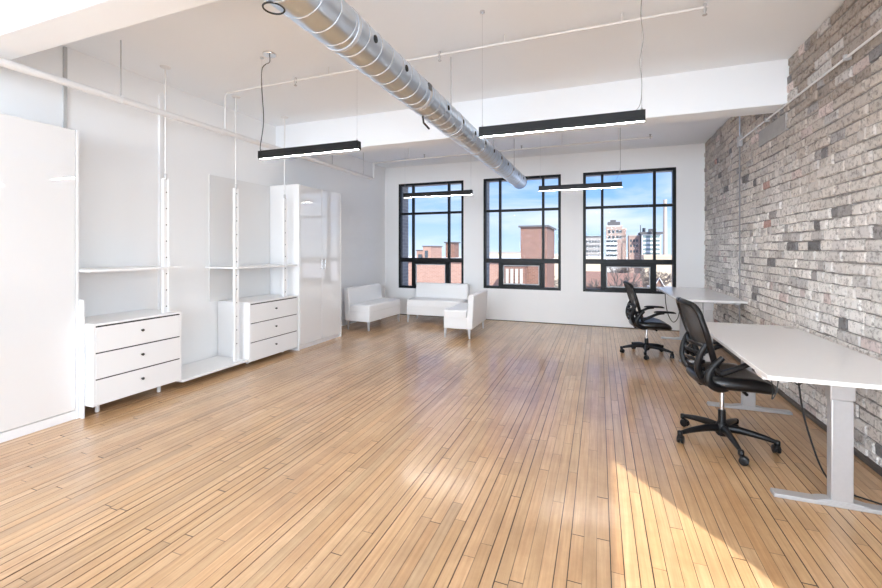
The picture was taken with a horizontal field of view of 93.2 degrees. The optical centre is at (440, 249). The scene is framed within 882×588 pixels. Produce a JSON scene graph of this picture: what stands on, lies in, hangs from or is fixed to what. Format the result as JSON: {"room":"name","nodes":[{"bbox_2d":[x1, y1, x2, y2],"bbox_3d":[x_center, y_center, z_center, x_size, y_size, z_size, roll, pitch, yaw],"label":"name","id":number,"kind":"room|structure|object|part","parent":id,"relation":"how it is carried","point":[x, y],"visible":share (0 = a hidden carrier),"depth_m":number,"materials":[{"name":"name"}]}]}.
{"room":"open-plan office","nodes":[
{"label":"open-plan office","id":0,"kind":"room"},
{"bbox_2d":[0,45,384,365],"bbox_3d":[-3.942,-0.150,2.493,0.300,3.300,15.460,0,0,21],"label":"wall","id":1,"kind":"structure","parent":0,"point":[118,143],"depth_m":4.45,"materials":[{"name":"white paint"}]},
{"bbox_2d":[63,46,66,127],"bbox_3d":[-3.319,-1.345,3.682,0.020,0.890,0.025,0,0,21],"label":"conduit","id":2,"kind":"object","parent":1,"relation":"attached to","point":[64,47],"visible":0.64,"depth_m":3.67,"materials":[{"name":"grey metal"}]},
{"bbox_2d":[79,266,181,271],"bbox_3d":[-2.970,0.175,3.894,0.500,0.020,0.810,0,0,21],"label":"wall shelf","id":3,"kind":"object","parent":1,"relation":"attached to","point":[126,268],"visible":0.73,"depth_m":3.75,"materials":[{"name":"white paint"}]},
{"bbox_2d":[158,95,162,309],"bbox_3d":[-3.010,-0.130,4.479,0.030,3.060,0.035,0,0,21],"label":"wall rail","id":4,"kind":"object","parent":1,"relation":"attached to","point":[160,97],"visible":0.5,"depth_m":4.46,"materials":[{"name":"white metal"}]},
{"bbox_2d":[209,175,269,301],"bbox_3d":[-2.628,-0.141,5.503,0.015,1.538,0.980,0,0,21],"label":"panel","id":5,"kind":"object","parent":1,"relation":"attached to","point":[254,199],"visible":1,"depth_m":5.49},
{"bbox_2d":[205,264,296,268],"bbox_3d":[-2.406,0.212,5.380,0.500,0.020,1.030,0,0,21],"label":"wall shelf","id":6,"kind":"object","parent":1,"relation":"attached to","point":[259,265],"visible":0.97,"depth_m":5.09,"materials":[{"name":"white paint"}]},
{"bbox_2d":[0,314,881,587],"bbox_3d":[-1.102,1.460,0.993,6.675,0.120,16.046,0,0,21],"label":"floor","id":7,"kind":"structure","parent":0,"point":[393,454],"depth_m":2.51,"materials":[{"name":"brown wood"}]},
{"bbox_2d":[0,113,78,442],"bbox_3d":[-3.469,0.203,2.774,0.363,2.395,1.622,0,0,21],"label":"wardrobe","id":8,"kind":"object","parent":7,"relation":"on","point":[39,162],"visible":1,"depth_m":3.23,"materials":[{"name":"white paint"}]},
{"bbox_3d":[-3.185,0.203,3.523,0.363,2.395,0.020,0,0,21],"label":"panel","id":9,"kind":"part","parent":8,"relation":"part of","materials":[{"name":"white laminate"}]},
{"bbox_2d":[79,299,84,418],"bbox_3d":[-3.151,0.907,3.533,0.400,0.985,0.014,0,0,21],"label":"end panel","id":10,"kind":"object","parent":7,"relation":"on","point":[81,302],"visible":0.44,"depth_m":3.46,"materials":[{"name":"white paint"}]},
{"bbox_2d":[85,309,181,411],"bbox_3d":[-2.955,1.008,3.889,0.532,0.785,0.779,0,0,21],"label":"drawer unit","id":11,"kind":"object","parent":7,"relation":"on","point":[128,353],"visible":0.88,"depth_m":3.72,"materials":[{"name":"white paint"}]},
{"bbox_3d":[-3.102,0.967,3.539,0.506,0.666,0.020,0,0,21],"label":"panel","id":12,"kind":"part","parent":11,"relation":"part of","materials":[{"name":"white paint"}]},
{"bbox_3d":[-2.966,0.624,3.893,0.510,0.018,0.779,0,0,21],"label":"panel","id":13,"kind":"part","parent":11,"relation":"part of","materials":[{"name":"white paint"}]},
{"bbox_3d":[-2.738,0.751,3.807,0.020,0.210,0.735,0,0,21],"label":"drawer","id":14,"kind":"part","parent":11,"relation":"part of","materials":[{"name":"white paint"}]},
{"bbox_3d":[-2.738,0.971,3.807,0.020,0.210,0.735,0,0,21],"label":"drawer","id":15,"kind":"part","parent":11,"relation":"part of","materials":[{"name":"white paint"}]},
{"bbox_3d":[-2.738,1.191,3.807,0.020,0.210,0.735,0,0,21],"label":"drawer","id":16,"kind":"part","parent":11,"relation":"part of","materials":[{"name":"white paint"}]},
{"bbox_3d":[-2.833,0.967,4.248,0.506,0.666,0.020,0,0,21],"label":"panel","id":17,"kind":"part","parent":11,"relation":"part of","materials":[{"name":"white paint"}]},
{"bbox_2d":[160,65,171,312],"bbox_3d":[-2.711,-0.593,4.106,0.100,2.414,0.098,0,0,21],"label":"upright","id":18,"kind":"object","parent":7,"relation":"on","point":[165,183],"visible":1,"depth_m":4.10,"materials":[{"name":"white paint"}]},
{"bbox_3d":[-2.711,-0.043,4.106,0.035,1.314,0.060,0,0,21],"label":"post","id":19,"kind":"part","parent":18,"relation":"part of","materials":[{"name":"white metal"}]},
{"bbox_3d":[-2.711,-1.240,4.106,0.018,1.120,0.018,0,0,21],"label":"ceiling rod","id":20,"kind":"part","parent":18,"relation":"part of","materials":[{"name":"white metal"}]},
{"bbox_2d":[177,356,247,381],"bbox_3d":[-2.678,1.317,4.663,0.500,0.025,0.835,0,0,21],"label":"shelf","id":21,"kind":"object","parent":7,"relation":"on","point":[190,371],"visible":0.76,"depth_m":4.67,"materials":[{"name":"white paint"}]},
{"bbox_2d":[231,95,240,361],"bbox_3d":[-2.409,-0.248,4.901,0.100,3.104,0.098,0,0,21],"label":"upright","id":22,"kind":"object","parent":21,"relation":"on","point":[235,190],"visible":1,"depth_m":4.89,"materials":[{"name":"white paint"}]},
{"bbox_3d":[-2.409,0.292,4.900,0.035,2.024,0.060,0,0,21],"label":"post","id":23,"kind":"part","parent":22,"relation":"part of","materials":[{"name":"white metal"}]},
{"bbox_3d":[-2.409,-1.250,4.901,0.018,1.100,0.018,0,0,21],"label":"ceiling rod","id":24,"kind":"part","parent":22,"relation":"part of","materials":[{"name":"white metal"}]},
{"bbox_2d":[218,294,297,363],"bbox_3d":[-2.359,1.015,5.459,0.532,0.770,0.850,0,0,21],"label":"drawer unit","id":25,"kind":"object","parent":7,"relation":"on","point":[268,323],"visible":0.94,"depth_m":5.17,"materials":[{"name":"white paint"}]},
{"bbox_3d":[-2.518,0.997,5.076,0.506,0.696,0.020,0,0,21],"label":"panel","id":26,"kind":"part","parent":25,"relation":"part of","materials":[{"name":"white paint"}]},
{"bbox_3d":[-2.369,0.639,5.463,0.510,0.018,0.850,0,0,21],"label":"panel","id":27,"kind":"part","parent":25,"relation":"part of","materials":[{"name":"white paint"}]},
{"bbox_3d":[-2.142,0.771,5.377,0.020,0.220,0.806,0,0,21],"label":"drawer","id":28,"kind":"part","parent":25,"relation":"part of","materials":[{"name":"white paint"}]},
{"bbox_3d":[-2.142,1.001,5.377,0.020,0.220,0.806,0,0,21],"label":"drawer","id":29,"kind":"part","parent":25,"relation":"part of","materials":[{"name":"white paint"}]},
{"bbox_3d":[-2.142,1.231,5.377,0.020,0.220,0.806,0,0,21],"label":"drawer","id":30,"kind":"part","parent":25,"relation":"part of","materials":[{"name":"white paint"}]},
{"bbox_3d":[-2.224,0.997,5.851,0.506,0.696,0.020,0,0,21],"label":"panel","id":31,"kind":"part","parent":25,"relation":"part of","materials":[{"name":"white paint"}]},
{"bbox_2d":[281,116,287,296],"bbox_3d":[-2.122,-0.586,5.658,0.100,2.429,0.098,0,0,21],"label":"upright","id":32,"kind":"object","parent":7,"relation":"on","point":[284,199],"visible":1,"depth_m":5.63,"materials":[{"name":"white paint"}]},
{"bbox_3d":[-2.121,-0.035,5.657,0.035,1.329,0.060,0,0,21],"label":"post","id":33,"kind":"part","parent":32,"relation":"part of","materials":[{"name":"white metal"}]},
{"bbox_3d":[-2.122,-1.240,5.658,0.018,1.120,0.018,0,0,21],"label":"ceiling rod","id":34,"kind":"part","parent":32,"relation":"part of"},
{"bbox_2d":[270,184,340,350],"bbox_3d":[-2.011,0.242,6.348,0.551,2.315,1.020,0,0,21],"label":"wardrobe","id":35,"kind":"object","parent":7,"relation":"on","point":[313,214],"visible":0.92,"depth_m":6.01,"materials":[{"name":"white paint"}]},
{"bbox_3d":[-2.206,0.242,5.887,0.513,2.315,0.019,0,0,21],"label":"panel","id":36,"kind":"part","parent":35,"relation":"part of","materials":[{"name":"white paint"}]},
{"bbox_3d":[-1.883,0.215,6.037,0.020,2.240,0.483,0,0,21],"label":"door","id":37,"kind":"part","parent":35,"relation":"part of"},
{"bbox_3d":[-1.710,0.215,6.494,0.020,2.240,0.483,0,0,21],"label":"door","id":38,"kind":"part","parent":35,"relation":"part of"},
{"bbox_2d":[344,283,399,330],"bbox_3d":[-1.256,1.035,7.777,0.536,0.730,1.100,0,0,24],"label":"sofa","id":39,"kind":"object","parent":7,"relation":"on","point":[364,303],"visible":1,"depth_m":7.50,"materials":[{"name":"white leather"},{"name":"grey silver"}]},
{"bbox_3d":[-1.441,0.960,7.858,0.133,0.580,1.100,0,0,24],"label":"backrest","id":40,"kind":"part","parent":39,"relation":"part of","materials":[{"name":"white leather"}]},
{"bbox_3d":[-1.200,1.028,7.752,0.412,0.145,1.100,0,0,24],"label":"seat","id":41,"kind":"part","parent":39,"relation":"part of","materials":[{"name":"white"}]},
{"bbox_2d":[407,282,468,321],"bbox_3d":[-0.055,1.035,8.162,1.100,0.730,0.586,0,0,19],"label":"sofa","id":42,"kind":"object","parent":7,"relation":"on","point":[431,299],"visible":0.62,"depth_m":8.18,"materials":[{"name":"white"}]},
{"bbox_3d":[-0.075,1.028,8.103,1.100,0.145,0.462,0,0,19],"label":"seat","id":43,"kind":"part","parent":42,"relation":"part of","materials":[{"name":"white"}]},
{"bbox_3d":[0.018,0.960,8.376,1.100,0.580,0.133,0,0,19],"label":"backrest","id":44,"kind":"part","parent":42,"relation":"part of","materials":[{"name":"white"}]},
{"bbox_2d":[444,290,487,338],"bbox_3d":[0.436,1.055,7.065,0.506,0.690,1.000,0,0,19],"label":"sofa","id":45,"kind":"object","parent":7,"relation":"on","point":[471,314],"visible":1,"depth_m":6.64,"materials":[{"name":"white leather"}]},
{"bbox_3d":[0.378,1.028,7.085,0.382,0.145,1.000,0,0,19],"label":"seat","id":46,"kind":"part","parent":45,"relation":"part of","materials":[{"name":"white leather"}]},
{"bbox_3d":[0.613,0.980,7.005,0.132,0.540,1.000,0,0,19],"label":"backrest","id":47,"kind":"part","parent":45,"relation":"part of","materials":[{"name":"white leather"}]},
{"bbox_2d":[620,281,675,359],"bbox_3d":[2.737,0.909,5.594,0.649,0.980,0.679,0,0,14],"label":"office chair","id":48,"kind":"object","parent":7,"relation":"on","point":[644,323],"visible":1,"depth_m":5.48,"materials":[{"name":"black plastic"}]},
{"bbox_3d":[2.565,0.603,5.653,0.123,0.285,0.455,0,0,14],"label":"panel","id":49,"kind":"part","parent":48,"relation":"part of","materials":[{"name":"black fabric"}]},
{"bbox_3d":[2.591,0.703,5.647,0.226,0.568,0.489,0,0,14],"label":"backrest","id":50,"kind":"part","parent":48,"relation":"part of","materials":[{"name":"black fabric"}]},
{"bbox_3d":[2.594,0.906,5.388,0.175,0.255,0.069,0,0,-9],"label":"armrest","id":51,"kind":"part","parent":48,"relation":"part of","materials":[{"name":"black plastic"}]},
{"bbox_3d":[2.798,0.991,5.596,0.495,0.115,0.505,0,0,14],"label":"seat","id":52,"kind":"part","parent":48,"relation":"part of","materials":[{"name":"black leather"}]},
{"bbox_2d":[656,287,747,364],"bbox_3d":[3.531,0.999,5.815,0.720,0.803,1.820,0,0,20],"label":"desk","id":53,"kind":"object","parent":7,"relation":"on","point":[707,297],"visible":0.74,"depth_m":5.37,"materials":[{"name":"white laminate"}]},
{"bbox_2d":[665,294,678,321],"bbox_3d":[3.538,0.869,6.360,0.411,0.478,0.020,0,0,-30],"label":"cable","id":54,"kind":"object","parent":53,"relation":"hanging from","point":[665,294],"visible":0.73,"depth_m":6.28,"materials":[{"name":"black rubber"}]},
{"bbox_3d":[3.284,0.693,5.128,0.110,0.095,0.064,0,0,20],"label":"leg","id":55,"kind":"part","parent":53,"relation":"part of","materials":[{"name":"silver metal"}]},
{"bbox_2d":[676,297,781,465],"bbox_3d":[2.038,0.877,3.009,0.646,1.045,0.656,0,0,15],"label":"office chair","id":56,"kind":"object","parent":7,"relation":"on","point":[720,377],"visible":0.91,"depth_m":2.93,"materials":[{"name":"black plastic"}]},
{"bbox_3d":[1.847,0.537,3.084,0.123,0.285,0.455,0,0,15],"label":"panel","id":57,"kind":"part","parent":56,"relation":"part of","materials":[{"name":"black fabric"}]},
{"bbox_3d":[1.873,0.638,3.077,0.226,0.568,0.489,0,0,15],"label":"backrest","id":58,"kind":"part","parent":56,"relation":"part of","materials":[{"name":"black plastic"}]},
{"bbox_3d":[1.872,0.841,2.818,0.175,0.255,0.069,0,0,-8],"label":"armrest","id":59,"kind":"part","parent":56,"relation":"part of","materials":[{"name":"black plastic"}]},
{"bbox_3d":[2.079,0.926,3.023,0.495,0.115,0.505,0,0,15],"label":"seat","id":60,"kind":"part","parent":56,"relation":"part of","materials":[{"name":"black leather"}]},
{"bbox_2d":[706,322,881,514],"bbox_3d":[2.445,1.038,2.978,0.770,0.725,1.835,0,0,20],"label":"desk","id":61,"kind":"object","parent":7,"relation":"on","point":[781,354],"visible":0.96,"depth_m":2.38,"materials":[{"name":"white laminate"}]},
{"bbox_2d":[798,383,881,504],"bbox_3d":[2.326,1.053,2.338,0.542,0.694,0.100,0,0,25],"label":"power cable","id":62,"kind":"object","parent":61,"relation":"hanging from","point":[799,389],"visible":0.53,"depth_m":2.38,"materials":[{"name":"black rubber"}]},
{"bbox_3d":[2.188,0.770,2.287,0.110,0.095,0.064,0,0,20],"label":"leg","id":63,"kind":"part","parent":61,"relation":"part of","materials":[{"name":"silver metal"}]},
{"bbox_2d":[63,0,844,167],"bbox_3d":[-0.915,-1.950,1.343,6.775,0.300,15.460,0,0,21],"label":"ceiling","id":64,"kind":"structure","parent":0,"point":[212,50],"depth_m":3.80,"materials":[{"name":"white paint"}]},
{"bbox_2d":[0,0,218,59],"bbox_3d":[-0.699,-1.593,1.982,6.125,0.435,0.230,0,0,21],"label":"beam","id":65,"kind":"structure","parent":64,"relation":"attached to","point":[27,27],"depth_m":2.53,"materials":[{"name":"white paint"}]},
{"bbox_2d":[258,51,360,159],"bbox_3d":[-1.203,-1.325,3.688,1.070,0.950,0.120,0,0,21],"label":"linear pendant light","id":66,"kind":"object","parent":64,"relation":"hanging from","point":[355,145],"visible":0.94,"depth_m":3.71,"materials":[{"name":"metal"}]},
{"bbox_3d":[-1.627,-1.349,3.868,0.140,0.883,0.023,0,0,29],"label":"power cord","id":67,"kind":"part","parent":66,"relation":"part of","materials":[{"name":"white plastic"}]},
{"bbox_2d":[264,149,358,158],"bbox_3d":[-1.193,-0.860,3.716,1.060,0.020,0.020,0,0,21],"label":"diffuser","id":68,"kind":"object","parent":66,"relation":"attached to","point":[298,152],"depth_m":3.72,"materials":[{"name":"white plastic"}]},
{"bbox_2d":[0,40,652,179],"bbox_3d":[-1.429,-1.528,0.692,4.584,0.544,13.078,0,0,21],"label":"pipe","id":69,"kind":"object","parent":64,"relation":"hanging from","point":[15,66],"visible":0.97,"depth_m":3.96,"materials":[{"name":"silver metal"}]},
{"bbox_3d":[-2.748,-1.555,3.579,0.010,0.490,0.009,0,0,-24],"label":"hanger rod","id":70,"kind":"part","parent":69,"relation":"part of","materials":[{"name":"silver metal"}]},
{"bbox_2d":[262,0,526,188],"bbox_3d":[-0.435,-1.392,2.494,0.257,0.816,10.155,0,0,21],"label":"spiral duct","id":71,"kind":"object","parent":64,"relation":"hanging from","point":[336,24],"visible":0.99,"depth_m":2.56,"materials":[{"name":"metal"}]},
{"bbox_3d":[0.093,-1.552,3.891,0.009,0.497,0.009,0,0,43],"label":"hanger rod","id":72,"kind":"part","parent":71,"relation":"part of","materials":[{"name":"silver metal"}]},
{"bbox_2d":[403,190,472,197],"bbox_3d":[-0.064,-1.325,6.603,1.160,0.950,0.060,0,0,21],"label":"linear pendant light","id":73,"kind":"object","parent":64,"relation":"hanging from","point":[457,192],"visible":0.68,"depth_m":6.56,"materials":[{"name":"metal"}]},
{"bbox_2d":[224,3,707,128],"bbox_3d":[-0.241,-1.560,3.772,4.570,0.480,0.032,0,0,21],"label":"pipe","id":74,"kind":"object","parent":64,"relation":"hanging from","point":[704,7],"visible":0.98,"depth_m":3.48,"materials":[{"name":"silver metal"}]},
{"bbox_2d":[479,0,645,137],"bbox_3d":[0.839,-1.325,2.944,1.167,0.950,0.120,0,0,21],"label":"linear pendant light","id":75,"kind":"object","parent":64,"relation":"hanging from","point":[634,116],"visible":1,"depth_m":2.91,"materials":[{"name":"metal"}]},
{"bbox_2d":[481,121,643,137],"bbox_3d":[0.820,-0.860,2.951,1.116,0.020,0.020,0,0,21],"label":"diffuser","id":76,"kind":"object","parent":75,"relation":"attached to","point":[568,125],"depth_m":2.95,"materials":[{"name":"white plastic"}]},
{"bbox_3d":[1.304,-1.349,2.768,0.074,0.882,0.004,0,0,21],"label":"power cord","id":77,"kind":"part","parent":75,"relation":"part of","materials":[{"name":"white plastic"}]},
{"bbox_2d":[539,128,621,190],"bbox_3d":[1.952,-1.325,5.837,1.142,0.950,0.120,0,0,21],"label":"linear pendant light","id":78,"kind":"object","parent":64,"relation":"hanging from","point":[614,184],"visible":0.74,"depth_m":5.78,"materials":[{"name":"metal"}]},
{"bbox_2d":[403,171,671,284],"bbox_3d":[1.763,-0.350,8.391,6.775,3.700,0.379,0,0,21],"label":"wall","id":79,"kind":"structure","parent":0,"point":[405,189],"depth_m":9.31,"materials":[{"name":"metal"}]},
{"bbox_2d":[385,143,704,330],"bbox_3d":[1.651,-0.150,8.166,6.125,3.300,0.120,0,0,21],"label":"wall","id":80,"kind":"structure","parent":0,"point":[570,305],"depth_m":7.80,"materials":[{"name":"white paint"}]},
{"bbox_2d":[399,180,463,287],"bbox_3d":[-0.218,-0.302,8.852,1.483,2.255,0.125,0,0,21],"label":"window","id":81,"kind":"structure","parent":80,"relation":"in","point":[415,261],"depth_m":8.86,"materials":[{"name":"black metal"}]},
{"bbox_3d":[-0.217,0.517,8.855,0.763,0.515,0.080,0,0,21],"label":"sash","id":82,"kind":"part","parent":81,"relation":"part of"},
{"bbox_2d":[484,174,560,290],"bbox_3d":[1.571,-0.330,8.172,1.506,2.200,0.125,0,0,21],"label":"window","id":83,"kind":"structure","parent":80,"relation":"in","point":[540,263],"depth_m":8.12,"materials":[{"name":"black metal"}]},
{"bbox_3d":[1.572,0.490,8.175,0.786,0.460,0.080,0,0,21],"label":"sash","id":84,"kind":"part","parent":83,"relation":"part of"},
{"bbox_2d":[402,314,676,330],"bbox_3d":[1.604,1.394,8.114,6.075,0.012,0.013,0,0,21],"label":"baseboard","id":85,"kind":"structure","parent":80,"relation":"attached to","point":[402,314],"depth_m":7.82,"materials":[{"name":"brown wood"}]},
{"bbox_2d":[583,167,675,293],"bbox_3d":[3.356,-0.330,7.494,1.523,2.200,0.125,0,0,21],"label":"window","id":86,"kind":"structure","parent":80,"relation":"in","point":[651,264],"depth_m":7.44,"materials":[{"name":"black metal"}]},
{"bbox_3d":[3.357,0.490,7.496,0.803,0.460,0.080,0,0,21],"label":"sash","id":87,"kind":"part","parent":86,"relation":"part of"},
{"bbox_2d":[704,0,881,466],"bbox_3d":[1.982,-0.151,0.081,0.353,3.301,15.160,0,0,21],"label":"wall","id":88,"kind":"structure","parent":0,"point":[826,42],"depth_m":3.41,"materials":[{"name":"brick"}]},
{"bbox_2d":[276,59,788,158],"bbox_3d":[0.496,-1.593,5.128,6.125,0.435,0.280,0,0,21],"label":"beam","id":89,"kind":"structure","parent":88,"relation":"attached to","point":[761,87],"depth_m":4.57,"materials":[{"name":"white paint"}]},
{"bbox_2d":[759,112,788,146],"bbox_3d":[3.396,-1.215,4.267,0.032,0.170,0.710,0,0,21],"label":"trim","id":90,"kind":"structure","parent":88,"relation":"attached to","point":[777,127],"depth_m":4.21,"materials":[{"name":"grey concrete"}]},
{"bbox_2d":[713,339,881,476],"bbox_3d":[1.829,1.383,0.193,0.032,0.035,14.660,0,0,21],"label":"baseboard","id":91,"kind":"structure","parent":88,"relation":"attached to","point":[857,453],"depth_m":3.36,"materials":[{"name":"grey wood"}]},
{"bbox_2d":[737,28,881,358],"bbox_3d":[1.580,-0.212,-0.419,0.042,3.125,12.040,0,0,21],"label":"conduit","id":92,"kind":"object","parent":88,"relation":"attached to","point":[847,57],"visible":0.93,"depth_m":4.05,"materials":[{"name":"metal"}]},
{"label":"outside","id":93,"kind":"structure","parent":0,"visible":0},
{"bbox_3d":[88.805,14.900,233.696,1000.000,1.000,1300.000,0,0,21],"label":"ground","id":94,"kind":"structure","parent":93,"visible":0},
{"bbox_2d":[408,256,520,285],"bbox_3d":[0.136,7.480,29.902,13.210,13.840,12.200,0,0,21],"label":"brick building","id":95,"kind":"structure","parent":94,"relation":"on","point":[425,273],"depth_m":23.59,"materials":[{"name":"red brick"}]},
{"bbox_2d":[416,250,422,257],"bbox_3d":[-1.102,0.278,29.404,0.650,0.555,1.910,0,0,21],"label":"shed","id":96,"kind":"object","parent":95,"relation":"on","point":[419,252],"visible":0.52,"depth_m":28.53,"materials":[{"name":"pink brick"}]},
{"bbox_2d":[422,246,442,257],"bbox_3d":[-0.563,0.142,28.022,0.660,0.825,2.110,0,0,21],"label":"shed","id":97,"kind":"object","parent":95,"relation":"on","point":[428,251],"visible":0.93,"depth_m":27.25,"materials":[{"name":"pink brick"}]},
{"bbox_2d":[444,242,460,257],"bbox_3d":[0.826,-0.013,30.495,0.880,1.135,1.200,0,0,21],"label":"block","id":98,"kind":"object","parent":95,"relation":"on","point":[454,245],"visible":0.79,"depth_m":30.10,"materials":[{"name":"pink brick"}]},
{"bbox_2d":[490,252,520,256],"bbox_3d":[22.529,7.550,146.555,18.200,13.700,10.200,0,0,21],"label":"house","id":99,"kind":"structure","parent":94,"relation":"on","point":[492,254],"depth_m":141.21,"materials":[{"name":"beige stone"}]},
{"bbox_2d":[504,266,526,283],"bbox_3d":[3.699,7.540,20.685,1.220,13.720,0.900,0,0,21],"label":"building","id":100,"kind":"structure","parent":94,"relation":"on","point":[512,274],"depth_m":20.35,"materials":[{"name":"white"}]},
{"bbox_2d":[518,225,555,286],"bbox_3d":[5.317,6.585,22.718,1.500,15.630,3.950,0,0,21],"label":"brick tower","id":101,"kind":"structure","parent":94,"relation":"on","point":[531,235],"depth_m":21.02,"materials":[{"name":"red brick"}]},
{"bbox_2d":[554,254,557,286],"bbox_3d":[34.821,7.850,120.489,11.700,13.100,10.200,0,0,21],"label":"house","id":102,"kind":"structure","parent":94,"relation":"on","point":[555,255],"depth_m":116.26,"materials":[{"name":"beige stone"}]},
{"bbox_2d":[554,276,557,287],"bbox_3d":[21.677,8.868,88.456,10.433,11.064,9.213,0,0,21],"label":"bare tree","id":103,"kind":"object","parent":94,"relation":"on","point":[555,281],"visible":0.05,"depth_m":88.33,"materials":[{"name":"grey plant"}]},
{"bbox_2d":[586,236,600,255],"bbox_3d":[52.834,4.850,144.667,5.400,19.100,8.200,0,0,21],"label":"apartment building","id":104,"kind":"structure","parent":94,"relation":"on","point":[593,243],"depth_m":140.85,"materials":[{"name":"grey concrete"}]},
{"bbox_2d":[586,271,600,288],"bbox_3d":[18.060,8.500,50.904,3.800,11.800,8.600,0,0,21],"label":"gabled house","id":105,"kind":"structure","parent":94,"relation":"on","point":[596,275],"depth_m":48.93,"materials":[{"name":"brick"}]},
{"bbox_2d":[586,256,600,270],"bbox_3d":[42.505,8.050,116.499,4.900,12.700,8.200,0,0,21],"label":"terrace","id":106,"kind":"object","parent":94,"relation":"on","point":[589,267],"visible":0.07,"depth_m":112.71,"materials":[{"name":"beige stone"}]},
{"bbox_2d":[605,239,620,272],"bbox_3d":[58.368,5.350,141.494,4.800,18.100,6.200,0,0,21],"label":"office block","id":107,"kind":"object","parent":94,"relation":"on","point":[613,246],"visible":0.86,"depth_m":138.67,"materials":[{"name":"white concrete"}]},
{"bbox_2d":[606,220,622,258],"bbox_3d":[61.535,1.950,148.421,5.400,24.900,8.200,0,0,21],"label":"high rise","id":108,"kind":"structure","parent":94,"relation":"on","point":[613,228],"depth_m":144.83,"materials":[{"name":"white concrete"}]},
{"bbox_2d":[607,267,631,272],"bbox_3d":[44.869,8.493,105.039,9.109,11.815,10.923,0,0,21],"label":"bare tree","id":109,"kind":"object","parent":94,"relation":"on","point":[610,268],"visible":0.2,"depth_m":105.38,"materials":[{"name":"grey plant"}]},
{"bbox_2d":[622,228,625,258],"bbox_3d":[69.072,3.150,158.822,2.500,22.500,6.200,0,0,21],"label":"high rise","id":110,"kind":"structure","parent":94,"relation":"on","point":[623,229],"depth_m":155.81,"materials":[{"name":"beige stone"}]},
{"bbox_2d":[607,273,642,286],"bbox_3d":[20.453,8.500,46.786,3.400,11.800,10.600,0,0,21],"label":"gabled house","id":111,"kind":"structure","parent":94,"relation":"on","point":[609,276],"depth_m":45.53,"materials":[{"name":"brown brick"}]},
{"bbox_2d":[586,271,664,290],"bbox_3d":[17.106,8.100,37.648,13.806,12.600,9.813,0,0,-20],"label":"bare tree","id":112,"kind":"object","parent":94,"relation":"on","point":[634,283],"visible":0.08,"depth_m":37.13,"materials":[{"name":"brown plant"}]},
{"bbox_2d":[627,235,639,272],"bbox_3d":[65.604,4.700,141.954,3.600,19.400,6.200,0,0,21],"label":"office block","id":113,"kind":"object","parent":94,"relation":"on","point":[633,240],"visible":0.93,"depth_m":139.14,"materials":[{"name":"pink concrete"}]},
{"bbox_2d":[616,267,656,286],"bbox_3d":[46.719,8.650,101.067,10.537,11.500,9.458,0,0,21],"label":"bare tree","id":114,"kind":"object","parent":94,"relation":"on","point":[624,269],"visible":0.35,"depth_m":100.25,"materials":[{"name":"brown plant"}]},
{"bbox_2d":[638,225,662,271],"bbox_3d":[69.333,3.100,138.397,6.500,22.600,9.000,0,0,21],"label":"office block","id":115,"kind":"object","parent":94,"relation":"on","point":[646,238],"visible":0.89,"depth_m":134.96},
{"bbox_2d":[640,225,652,231],"bbox_3d":[68.455,-7.000,138.196,4.700,2.400,3.000,0,0,21],"label":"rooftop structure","id":116,"kind":"object","parent":115,"relation":"on","point":[643,229],"depth_m":137.19},
{"bbox_2d":[640,271,671,285],"bbox_3d":[52.825,9.701,101.496,9.305,9.397,11.990,0,0,21],"label":"bare tree","id":117,"kind":"object","parent":94,"relation":"on","point":[662,278],"visible":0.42,"depth_m":98.44,"materials":[{"name":"grey plant"}]},
{"bbox_2d":[641,255,671,285],"bbox_3d":[59.378,7.850,110.087,11.400,13.100,8.200,0,0,21],"label":"terrace","id":118,"kind":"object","parent":94,"relation":"on","point":[662,268],"visible":0.1,"depth_m":106.81,"materials":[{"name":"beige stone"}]},
{"bbox_2d":[656,277,664,290],"bbox_3d":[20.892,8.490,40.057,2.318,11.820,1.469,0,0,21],"label":"gabled house","id":119,"kind":"structure","parent":94,"relation":"on","point":[658,280],"depth_m":39.53,"materials":[{"name":"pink brick"}]},
{"bbox_2d":[663,199,666,254],"bbox_3d":[68.726,-0.500,127.931,1.500,29.800,1.500,0,0,21],"label":"chimney stack","id":120,"kind":"object","parent":94,"relation":"on","point":[665,200],"visible":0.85,"depth_m":127.47,"materials":[{"name":"concrete"}]}
]}

